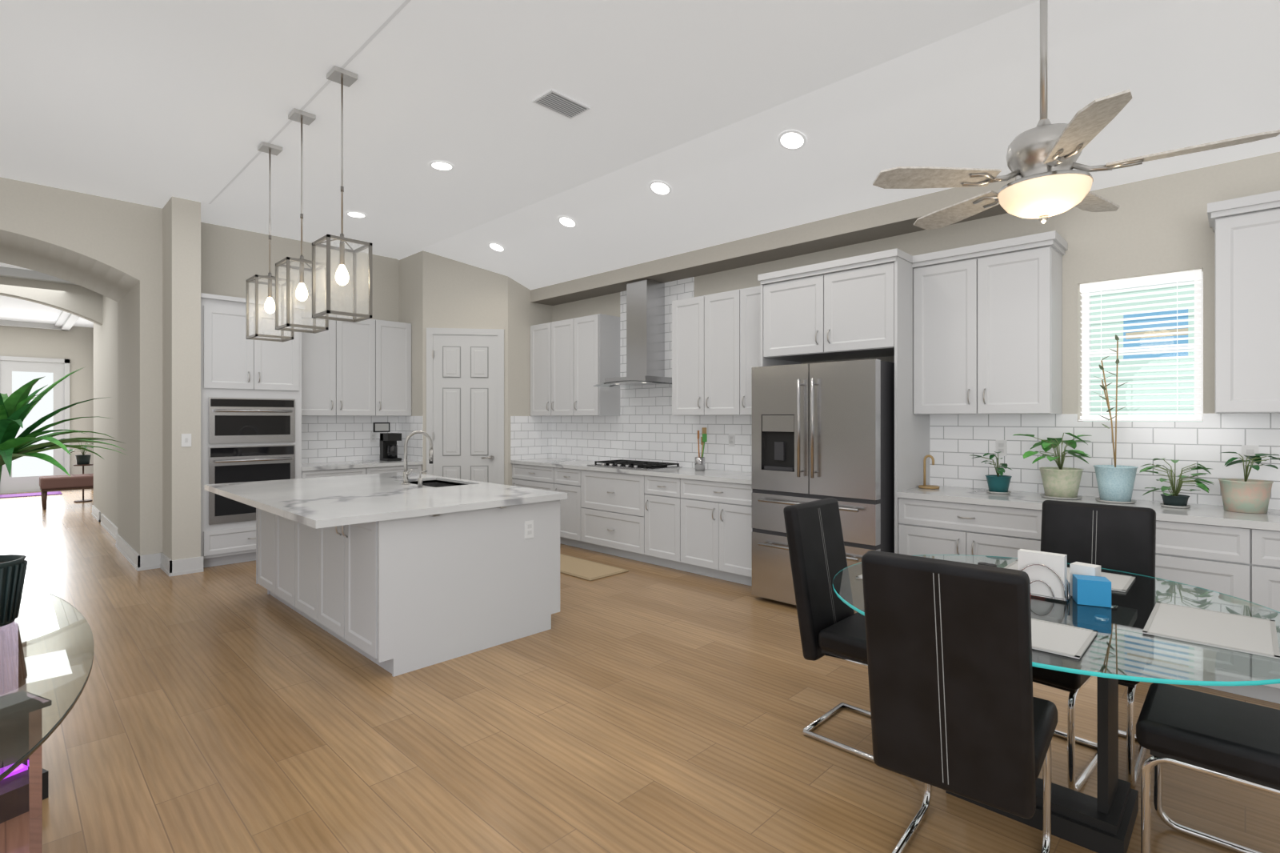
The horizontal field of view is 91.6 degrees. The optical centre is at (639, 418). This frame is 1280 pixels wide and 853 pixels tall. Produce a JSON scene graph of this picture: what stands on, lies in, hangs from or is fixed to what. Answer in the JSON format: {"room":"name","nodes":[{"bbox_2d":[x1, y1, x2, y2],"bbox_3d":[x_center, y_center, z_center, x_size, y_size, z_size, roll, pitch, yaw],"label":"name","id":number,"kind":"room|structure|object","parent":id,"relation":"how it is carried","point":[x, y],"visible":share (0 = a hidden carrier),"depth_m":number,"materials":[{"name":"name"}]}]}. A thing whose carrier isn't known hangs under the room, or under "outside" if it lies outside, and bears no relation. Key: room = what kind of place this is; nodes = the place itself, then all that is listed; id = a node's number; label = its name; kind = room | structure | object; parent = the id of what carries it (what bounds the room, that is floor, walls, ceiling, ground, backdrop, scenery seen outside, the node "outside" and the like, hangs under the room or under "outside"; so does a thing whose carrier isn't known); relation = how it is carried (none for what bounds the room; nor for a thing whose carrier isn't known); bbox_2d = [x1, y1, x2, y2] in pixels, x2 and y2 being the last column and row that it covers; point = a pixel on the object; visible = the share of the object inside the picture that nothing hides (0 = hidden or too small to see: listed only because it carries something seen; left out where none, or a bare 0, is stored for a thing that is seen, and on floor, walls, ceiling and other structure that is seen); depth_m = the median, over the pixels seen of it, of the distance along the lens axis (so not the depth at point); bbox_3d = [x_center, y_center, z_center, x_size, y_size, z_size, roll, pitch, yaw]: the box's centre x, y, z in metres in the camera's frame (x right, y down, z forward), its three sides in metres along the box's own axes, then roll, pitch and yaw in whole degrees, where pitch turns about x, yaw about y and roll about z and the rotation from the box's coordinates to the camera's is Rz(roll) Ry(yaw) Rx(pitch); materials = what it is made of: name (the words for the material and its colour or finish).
{"room":"kitchen","nodes":[
{"label":"kitchen","id":0,"kind":"room"},
{"bbox_2d":[0,356,69,493],"bbox_3d":[-11.867,0.120,12.167,0.080,2.620,1.060,0,0,44],"label":"glass door","id":1,"kind":"structure","parent":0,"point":[16,374],"depth_m":12.22,"materials":[{"name":"white glass"}]},
{"bbox_2d":[0,262,93,330],"bbox_3d":[-9.469,-1.870,9.089,8.150,0.200,2.870,0,0,44],"label":"ceiling","id":2,"kind":"structure","parent":0,"point":[17,312],"depth_m":10.90,"materials":[{"name":"paint"}]},
{"bbox_2d":[0,276,99,510],"bbox_3d":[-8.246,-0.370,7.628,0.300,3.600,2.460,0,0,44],"label":"wall","id":3,"kind":"structure","parent":0,"point":[94,350],"depth_m":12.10,"materials":[{"name":"paint"}]},
{"bbox_2d":[0,176,139,547],"bbox_3d":[-7.414,-0.370,4.224,1.580,3.600,6.520,0,0,44],"label":"wall","id":4,"kind":"structure","parent":0,"point":[90,242],"depth_m":5.76,"materials":[{"name":"paint"}]},
{"bbox_2d":[99,196,200,559],"bbox_3d":[-6.209,-0.370,7.593,5.510,3.600,0.390,0,0,44],"label":"wall","id":5,"kind":"structure","parent":0,"point":[166,404],"depth_m":5.88,"materials":[{"name":"paint"}]},
{"bbox_2d":[91,504,203,575],"bbox_3d":[-8.654,1.360,8.297,10.022,0.140,2.870,0,0,44],"label":"baseboard","id":6,"kind":"structure","parent":5,"relation":"attached to","point":[166,565],"depth_m":5.90,"materials":[{"name":"white wood"}]},
{"bbox_2d":[200,222,399,322],"bbox_3d":[-3.323,-0.370,7.771,0.200,3.600,3.890,0,0,44],"label":"wall","id":7,"kind":"structure","parent":0,"point":[233,260],"depth_m":6.88,"materials":[{"name":"paint"}]},
{"bbox_2d":[303,308,376,417],"bbox_3d":[-3.551,-0.600,7.140,0.350,1.140,0.885,0,0,44],"label":"upper cabinet","id":8,"kind":"object","parent":7,"relation":"attached to","point":[340,362],"depth_m":7.06,"materials":[{"name":"white wood"}]},
{"bbox_2d":[376,319,411,417],"bbox_3d":[-3.088,-0.600,7.615,0.350,1.140,0.442,0,0,44],"label":"upper cabinet","id":9,"kind":"object","parent":7,"relation":"attached to","point":[394,338],"depth_m":7.50,"materials":[{"name":"white wood"}]},
{"bbox_2d":[373,422,389,431],"bbox_3d":[-3.204,0.108,7.719,0.020,0.120,0.200,0,0,44],"label":"coffee sign","id":10,"kind":"object","parent":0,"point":[381,426],"visible":0.93,"depth_m":7.71,"materials":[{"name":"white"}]},
{"bbox_2d":[399,250,551,485],"bbox_3d":[-2.099,-0.370,7.990,1.250,3.600,1.470,0,0,44],"label":"wall","id":11,"kind":"structure","parent":0,"point":[470,359],"depth_m":7.53,"materials":[{"name":"paint"}]},
{"bbox_2d":[0,488,1279,852],"bbox_3d":[-5.160,1.460,4.878,21.000,0.060,10.600,0,0,44],"label":"floor","id":12,"kind":"structure","parent":0,"point":[638,706],"depth_m":2.79,"materials":[{"name":"brown wood"}]},
{"bbox_2d":[0,491,62,498],"bbox_3d":[-11.407,1.423,11.651,0.600,0.012,0.840,0,0,44],"label":"door mat","id":13,"kind":"object","parent":12,"relation":"on","point":[26,494],"visible":1,"depth_m":11.54,"materials":[{"name":"purple fabric"}]},
{"bbox_2d":[0,585,94,852],"bbox_3d":[-2.113,1.055,1.700,2.400,0.750,0.920,0,0,44],"label":"glass table","id":14,"kind":"object","parent":12,"relation":"on","point":[46,649],"visible":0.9,"depth_m":1.55,"materials":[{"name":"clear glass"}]},
{"bbox_2d":[0,366,125,626],"bbox_3d":[-2.095,0.246,2.039,0.777,0.864,0.650,0,0,44],"label":"plant","id":15,"kind":"object","parent":14,"relation":"on","point":[16,407],"visible":1,"depth_m":2.04,"materials":[{"name":"green plant"}]},
{"bbox_2d":[39,473,93,509],"bbox_3d":[-9.236,1.179,10.153,0.560,0.503,0.800,0,0,44],"label":"bench","id":16,"kind":"object","parent":12,"relation":"on","point":[63,482],"visible":0.77,"depth_m":9.89,"materials":[{"name":"brown fabric"}]},
{"bbox_2d":[61,438,93,502],"bbox_3d":[-9.617,0.884,10.746,0.555,1.092,0.554,0,0,44],"label":"potted plant","id":17,"kind":"object","parent":12,"relation":"on","point":[83,459],"visible":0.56,"depth_m":10.68,"materials":[{"name":"green plant"}]},
{"bbox_2d":[200,292,303,567],"bbox_3d":[-4.061,0.130,6.402,0.647,2.600,0.885,0,0,44],"label":"tall cabinet","id":18,"kind":"object","parent":12,"relation":"on","point":[302,405],"depth_m":6.11,"materials":[{"name":"white wood"}]},
{"bbox_2d":[303,468,367,478],"bbox_3d":[-3.529,0.990,6.968,0.620,0.880,0.670,0,0,44],"label":"base cabinet","id":19,"kind":"object","parent":12,"relation":"on","point":[322,472],"depth_m":6.75,"materials":[{"name":"white wood"}]},
{"bbox_2d":[303,459,421,471],"bbox_3d":[-3.293,0.530,7.197,0.640,0.040,1.327,0,0,44],"label":"countertop","id":20,"kind":"structure","parent":19,"relation":"on","point":[352,463],"depth_m":7.02,"materials":[{"name":"white stone"}]},
{"bbox_2d":[380,432,401,460],"bbox_3d":[-3.019,0.344,7.539,0.220,0.330,0.170,0,0,44],"label":"coffee maker","id":21,"kind":"object","parent":20,"relation":"on","point":[388,447],"visible":0.98,"depth_m":7.49,"materials":[{"name":"black plastic"}]},
{"bbox_2d":[367,462,422,474],"bbox_3d":[-3.066,0.990,7.444,0.620,0.880,0.657,0,0,44],"label":"base cabinet","id":22,"kind":"object","parent":12,"relation":"on","point":[380,469],"depth_m":7.21,"materials":[{"name":"white wood"}]},
{"bbox_2d":[256,481,567,676],"bbox_3d":[-1.817,0.990,4.624,2.383,0.880,1.283,0,0,44],"label":"kitchen island","id":23,"kind":"object","parent":12,"relation":"on","point":[395,574],"depth_m":3.80,"materials":[{"name":"white wood"}]},
{"bbox_2d":[204,475,511,529],"bbox_3d":[-2.091,0.536,4.369,2.430,0.052,1.150,0,0,44],"label":"island countertop","id":24,"kind":"structure","parent":23,"relation":"on","point":[319,503],"depth_m":3.99,"materials":[{"name":"white stone"}]},
{"bbox_2d":[370,472,567,503],"bbox_3d":[-1.529,0.530,4.947,2.430,0.040,0.460,0,0,44],"label":"island countertop","id":25,"kind":"structure","parent":23,"relation":"on","point":[517,494],"depth_m":4.59,"materials":[{"name":"white stone"}]},
{"bbox_2d":[510,462,555,491],"bbox_3d":[-1.057,0.991,7.568,0.828,0.880,0.620,0,0,44],"label":"base cabinet","id":26,"kind":"object","parent":12,"relation":"on","point":[535,477],"depth_m":7.32,"materials":[{"name":"white wood"}]},
{"bbox_2d":[555,468,580,547],"bbox_3d":[-0.592,0.991,7.115,0.470,0.880,0.620,0,0,44],"label":"base cabinet","id":27,"kind":"object","parent":12,"relation":"on","point":[568,481],"depth_m":6.88,"materials":[{"name":"white wood"}]},
{"bbox_2d":[560,553,628,580],"bbox_3d":[-0.714,1.422,6.079,1.240,0.014,0.480,0,0,44],"label":"kitchen mat","id":28,"kind":"object","parent":12,"relation":"on","point":[584,569],"visible":0.58,"depth_m":5.84,"materials":[{"name":"beige fabric"}]},
{"bbox_2d":[580,468,644,562],"bbox_3d":[-0.083,0.991,6.620,0.950,0.880,0.620,0,0,44],"label":"base cabinet","id":29,"kind":"object","parent":12,"relation":"on","point":[613,503],"depth_m":6.38,"materials":[{"name":"white wood"}]},
{"bbox_2d":[644,475,679,569],"bbox_3d":[0.422,0.991,6.129,0.460,0.880,0.620,0,0,44],"label":"base cabinet","id":30,"kind":"object","parent":12,"relation":"on","point":[662,495],"depth_m":5.92,"materials":[{"name":"white wood"}]},
{"bbox_2d":[680,478,751,585],"bbox_3d":[0.903,0.991,5.662,0.880,0.880,0.620,0,0,44],"label":"base cabinet","id":31,"kind":"object","parent":12,"relation":"on","point":[716,517],"depth_m":5.46,"materials":[{"name":"white wood"}]},
{"bbox_2d":[510,456,751,484],"bbox_3d":[-0.075,0.531,6.599,3.588,0.040,0.640,0,0,44],"label":"countertop","id":32,"kind":"structure","parent":31,"relation":"on","point":[591,465],"depth_m":6.23,"materials":[{"name":"white stone"}]},
{"bbox_2d":[694,427,707,470],"bbox_3d":[0.591,0.298,6.102,0.121,0.420,0.111,0,0,44],"label":"utensil crock","id":33,"kind":"object","parent":32,"relation":"on","point":[699,462],"visible":1,"depth_m":6.08,"materials":[{"name":"silver metal"}]},
{"bbox_2d":[752,358,894,613],"bbox_3d":[1.506,0.512,4.848,1.000,1.835,0.884,0,0,44],"label":"refrigerator","id":34,"kind":"object","parent":12,"relation":"on","point":[822,430],"visible":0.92,"depth_m":4.50,"materials":[{"name":"grey metal"}]},
{"bbox_2d":[783,497,875,763],"bbox_3d":[1.024,0.914,2.799,0.624,1.032,0.430,0,0,44],"label":"chair","id":35,"kind":"object","parent":12,"relation":"on","point":[832,624],"visible":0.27,"depth_m":2.83,"materials":[{"name":"black leather"}]},
{"bbox_2d":[861,550,1057,852],"bbox_3d":[1.019,0.914,1.957,0.430,1.032,0.624,0,0,40],"label":"chair","id":36,"kind":"object","parent":12,"relation":"on","point":[957,707],"visible":1,"depth_m":1.74,"materials":[{"name":"black leather"}]},
{"bbox_2d":[894,494,1041,557],"bbox_3d":[2.337,0.991,4.267,0.880,0.880,0.620,0,0,44],"label":"base cabinet","id":37,"kind":"object","parent":12,"relation":"on","point":[921,527],"depth_m":4.06,"materials":[{"name":"white wood"}]},
{"bbox_2d":[897,484,1279,532],"bbox_3d":[2.961,0.531,3.647,2.640,0.040,0.640,0,0,44],"label":"countertop","id":38,"kind":"structure","parent":37,"relation":"on","point":[1206,514],"depth_m":3.76,"materials":[{"name":"white stone"}]},
{"bbox_2d":[918,454,939,488],"bbox_3d":[2.115,0.387,4.556,0.140,0.244,0.140,0,0,44],"label":"stand","id":39,"kind":"object","parent":38,"relation":"on","point":[924,486],"visible":1,"depth_m":4.55,"materials":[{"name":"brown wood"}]},
{"bbox_2d":[972,451,1011,493],"bbox_3d":[2.411,0.369,4.276,0.250,0.279,0.306,0,0,44],"label":"plant","id":40,"kind":"object","parent":38,"relation":"on","point":[998,483],"visible":1,"depth_m":4.21,"materials":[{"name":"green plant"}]},
{"bbox_2d":[1013,432,1091,499],"bbox_3d":[2.627,0.300,3.967,0.386,0.418,0.504,0,0,44],"label":"plant","id":41,"kind":"object","parent":38,"relation":"on","point":[1060,482],"visible":1,"depth_m":3.95,"materials":[{"name":"green plant"}]},
{"bbox_2d":[1093,334,1138,503],"bbox_3d":[2.905,-0.002,3.814,0.232,1.020,0.220,0,0,44],"label":"plant","id":42,"kind":"object","parent":38,"relation":"on","point":[1115,483],"visible":1,"depth_m":3.77,"materials":[{"name":"green plant"}]},
{"bbox_2d":[1139,458,1213,507],"bbox_3d":[3.083,0.369,3.581,0.331,0.279,0.441,0,0,44],"label":"plant","id":43,"kind":"object","parent":38,"relation":"on","point":[1174,499],"visible":1,"depth_m":3.57,"materials":[{"name":"green plant"}]},
{"bbox_2d":[1218,451,1279,513],"bbox_3d":[3.353,0.347,3.389,0.302,0.323,0.266,0,0,44],"label":"plant","id":44,"kind":"object","parent":38,"relation":"on","point":[1245,494],"visible":1,"depth_m":3.36,"materials":[{"name":"green plant"}]},
{"bbox_2d":[832,554,1279,852],"bbox_3d":[1.495,1.050,2.326,1.480,0.760,1.480,0,0,44],"label":"dining table","id":45,"kind":"object","parent":12,"relation":"on","point":[1094,802],"visible":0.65,"depth_m":2.13,"materials":[{"name":"glass"},{"name":"black painted wood"}]},
{"bbox_2d":[856,574,862,579],"bbox_3d":[1.165,0.666,2.661,0.300,0.005,0.440,0,0,44],"label":"placemat","id":46,"kind":"object","parent":45,"relation":"on","point":[860,577],"depth_m":2.60,"materials":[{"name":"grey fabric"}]},
{"bbox_2d":[977,548,1111,607],"bbox_3d":[1.480,0.587,2.317,0.430,0.163,0.366,0,0,44],"label":"caddy","id":47,"kind":"object","parent":45,"relation":"on","point":[1046,572],"visible":0.75,"depth_m":2.30,"materials":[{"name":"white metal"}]},
{"bbox_2d":[1031,618,1097,659],"bbox_3d":[1.167,0.666,1.989,0.440,0.005,0.300,0,0,44],"label":"placemat","id":48,"kind":"object","parent":45,"relation":"on","point":[1062,639],"depth_m":1.88,"materials":[{"name":"grey fabric"}]},
{"bbox_2d":[1004,560,1135,591],"bbox_3d":[1.816,0.666,2.656,0.440,0.005,0.300,0,0,44],"label":"placemat","id":49,"kind":"object","parent":45,"relation":"on","point":[1119,582],"depth_m":2.58,"materials":[{"name":"grey fabric"}]},
{"bbox_2d":[1142,601,1279,659],"bbox_3d":[1.825,0.666,1.991,0.300,0.005,0.440,0,0,44],"label":"placemat","id":50,"kind":"object","parent":45,"relation":"on","point":[1254,635],"depth_m":1.96,"materials":[{"name":"grey fabric"}]},
{"bbox_2d":[1040,500,1155,786],"bbox_3d":[1.947,0.914,2.719,0.430,1.032,0.624,0,0,44],"label":"chair","id":51,"kind":"object","parent":12,"relation":"on","point":[1117,538],"visible":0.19,"depth_m":2.83,"materials":[{"name":"black leather"}]},
{"bbox_2d":[1155,520,1255,698],"bbox_3d":[2.967,0.991,3.654,0.880,0.880,0.620,0,0,44],"label":"base cabinet","id":52,"kind":"object","parent":12,"relation":"on","point":[1221,559],"depth_m":3.23,"materials":[{"name":"white wood"}]},
{"bbox_2d":[1136,682,1279,852],"bbox_3d":[1.903,0.914,1.860,0.624,1.032,0.430,0,0,44],"label":"chair","id":53,"kind":"object","parent":12,"relation":"on","point":[1234,741],"visible":1,"depth_m":1.89,"materials":[{"name":"black leather"}]},
{"bbox_2d":[1256,529,1279,703],"bbox_3d":[3.598,0.991,3.040,0.880,0.880,0.620,0,0,44],"label":"base cabinet","id":54,"kind":"object","parent":12,"relation":"on","point":[1267,542],"depth_m":3.09,"materials":[{"name":"white wood"}]},
{"bbox_2d":[0,0,1279,305],"bbox_3d":[-1.683,-1.808,1.497,11.300,0.765,10.600,0,0,44],"label":"ceiling","id":55,"kind":"structure","parent":0,"point":[699,107],"depth_m":3.89,"materials":[{"name":"paint"}]},
{"bbox_2d":[246,141,293,341],"bbox_3d":[-2.752,-1.304,4.629,0.250,1.429,0.250,0,0,44],"label":"pendant light","id":56,"kind":"object","parent":55,"relation":"hanging from","point":[270,149],"visible":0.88,"depth_m":4.62,"materials":[{"name":"clear glass"}]},
{"bbox_2d":[275,108,328,333],"bbox_3d":[-2.250,-1.304,4.141,0.250,1.429,0.250,0,0,44],"label":"pendant light","id":57,"kind":"object","parent":55,"relation":"hanging from","point":[302,117],"visible":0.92,"depth_m":4.13,"materials":[{"name":"clear glass"}]},
{"bbox_2d":[312,65,372,322],"bbox_3d":[-1.748,-1.304,3.653,0.250,1.429,0.250,0,0,44],"label":"pendant light","id":58,"kind":"object","parent":55,"relation":"hanging from","point":[341,76],"visible":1,"depth_m":3.64,"materials":[{"name":"silver metal"}]},
{"bbox_2d":[345,211,367,217],"bbox_3d":[-2.809,-2.015,6.162,0.194,0.002,0.194,0,0,35],"label":"recessed light","id":59,"kind":"object","parent":55,"relation":"in","point":[352,214],"depth_m":6.16,"materials":[{"name":"white"}]},
{"bbox_2d":[428,160,454,170],"bbox_3d":[-1.583,-2.015,4.971,0.194,0.002,0.194,0,0,35],"label":"recessed light","id":60,"kind":"object","parent":55,"relation":"in","point":[437,165],"depth_m":4.97,"materials":[{"name":"white"}]},
{"bbox_2d":[488,242,505,251],"bbox_3d":[-1.590,-1.897,6.900,0.194,0.065,0.183,0,0,35],"label":"recessed light","id":61,"kind":"object","parent":55,"relation":"in","point":[495,246],"depth_m":6.90,"materials":[{"name":"white"}]},
{"bbox_2d":[532,88,590,119],"bbox_3d":[-0.503,-2.009,3.994,0.200,0.021,0.315,0,0,44],"label":"ceiling vent","id":62,"kind":"object","parent":55,"relation":"in","point":[560,103],"visible":1,"depth_m":3.97,"materials":[{"name":"white metal"}]},
{"bbox_2d":[557,216,576,227],"bbox_3d":[-0.704,-1.900,6.025,0.194,0.065,0.183,0,0,35],"label":"recessed light","id":63,"kind":"object","parent":55,"relation":"in","point":[566,222],"depth_m":6.02,"materials":[{"name":"white"}]},
{"bbox_2d":[648,180,671,195],"bbox_3d":[0.168,-1.906,5.156,0.194,0.065,0.183,0,0,35],"label":"recessed light","id":64,"kind":"object","parent":55,"relation":"in","point":[658,187],"depth_m":5.15,"materials":[{"name":"white"}]},
{"bbox_2d":[777,130,806,150],"bbox_3d":[1.046,-1.911,4.281,0.194,0.065,0.183,0,0,35],"label":"recessed light","id":65,"kind":"object","parent":55,"relation":"in","point":[792,140],"depth_m":4.28,"materials":[{"name":"white"}]},
{"bbox_2d":[872,0,1279,230],"bbox_3d":[1.657,-1.400,2.495,1.283,1.238,1.288,0,0,44],"label":"ceiling fan","id":66,"kind":"object","parent":55,"relation":"hanging from","point":[1043,155],"visible":1,"depth_m":2.43,"materials":[{"name":"silver metal"}]},
{"bbox_2d":[552,152,1279,421],"bbox_3d":[1.942,-0.370,5.225,11.300,3.600,0.200,0,0,44],"label":"wall","id":67,"kind":"structure","parent":0,"point":[1157,226],"depth_m":4.02,"materials":[{"name":"paint"}]},
{"bbox_2d":[529,318,574,417],"bbox_3d":[-0.955,-0.599,7.656,0.852,1.140,0.350,0,0,44],"label":"upper cabinet","id":68,"kind":"object","parent":67,"relation":"attached to","point":[552,344],"depth_m":7.51,"materials":[{"name":"white wood"}]},
{"bbox_2d":[574,313,622,417],"bbox_3d":[-0.496,-0.599,7.211,0.426,1.140,0.350,0,0,44],"label":"upper cabinet","id":69,"kind":"object","parent":67,"relation":"attached to","point":[598,338],"depth_m":7.07,"materials":[{"name":"white wood"}]},
{"bbox_2d":[592,278,671,387],"bbox_3d":[-0.013,-0.904,6.628,0.920,1.109,0.488,0,0,44],"label":"range hood","id":70,"kind":"object","parent":67,"relation":"attached to","point":[645,331],"visible":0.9,"depth_m":6.60,"materials":[{"name":"silver metal"}]},
{"bbox_2d":[670,288,740,417],"bbox_3d":[0.729,-0.599,6.019,0.813,1.140,0.350,0,0,44],"label":"upper cabinet","id":71,"kind":"object","parent":67,"relation":"attached to","point":[706,330],"depth_m":5.88,"materials":[{"name":"white wood"}]},
{"bbox_2d":[740,285,801,417],"bbox_3d":[1.166,-0.599,5.594,0.407,1.140,0.350,0,0,44],"label":"upper cabinet","id":72,"kind":"object","parent":67,"relation":"attached to","point":[750,296],"depth_m":5.55,"materials":[{"name":"white wood"}]},
{"bbox_2d":[760,251,910,363],"bbox_3d":[1.616,-0.829,4.961,1.078,0.660,0.630,0,0,44],"label":"upper cabinet","id":73,"kind":"object","parent":67,"relation":"attached to","point":[853,308],"depth_m":4.67,"materials":[{"name":"white wood"}]},
{"bbox_2d":[910,232,1063,417],"bbox_3d":[2.422,-0.594,4.372,0.853,1.130,0.350,0,0,44],"label":"upper cabinet","id":74,"kind":"object","parent":67,"relation":"attached to","point":[968,339],"depth_m":4.20,"materials":[{"name":"white wood"}]},
{"bbox_2d":[1078,268,1203,421],"bbox_3d":[3.195,-0.440,3.989,0.614,0.914,0.166,0,0,44],"label":"window blinds","id":75,"kind":"object","parent":67,"relation":"attached to","point":[1154,323],"visible":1,"depth_m":3.98,"materials":[{"name":"white plastic"}]},
{"bbox_2d":[1211,193,1279,414],"bbox_3d":[3.642,-0.594,3.186,1.020,1.130,0.350,0,0,44],"label":"upper cabinet","id":76,"kind":"object","parent":67,"relation":"attached to","point":[1247,232],"depth_m":3.33,"materials":[{"name":"white wood"}]},
{"label":"outside","id":77,"kind":"structure","parent":0,"visible":0},
{"bbox_2d":[1083,420,1181,421],"bbox_3d":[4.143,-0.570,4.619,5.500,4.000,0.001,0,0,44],"label":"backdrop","id":78,"kind":"structure","parent":77,"point":[1133,421],"depth_m":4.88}
]}

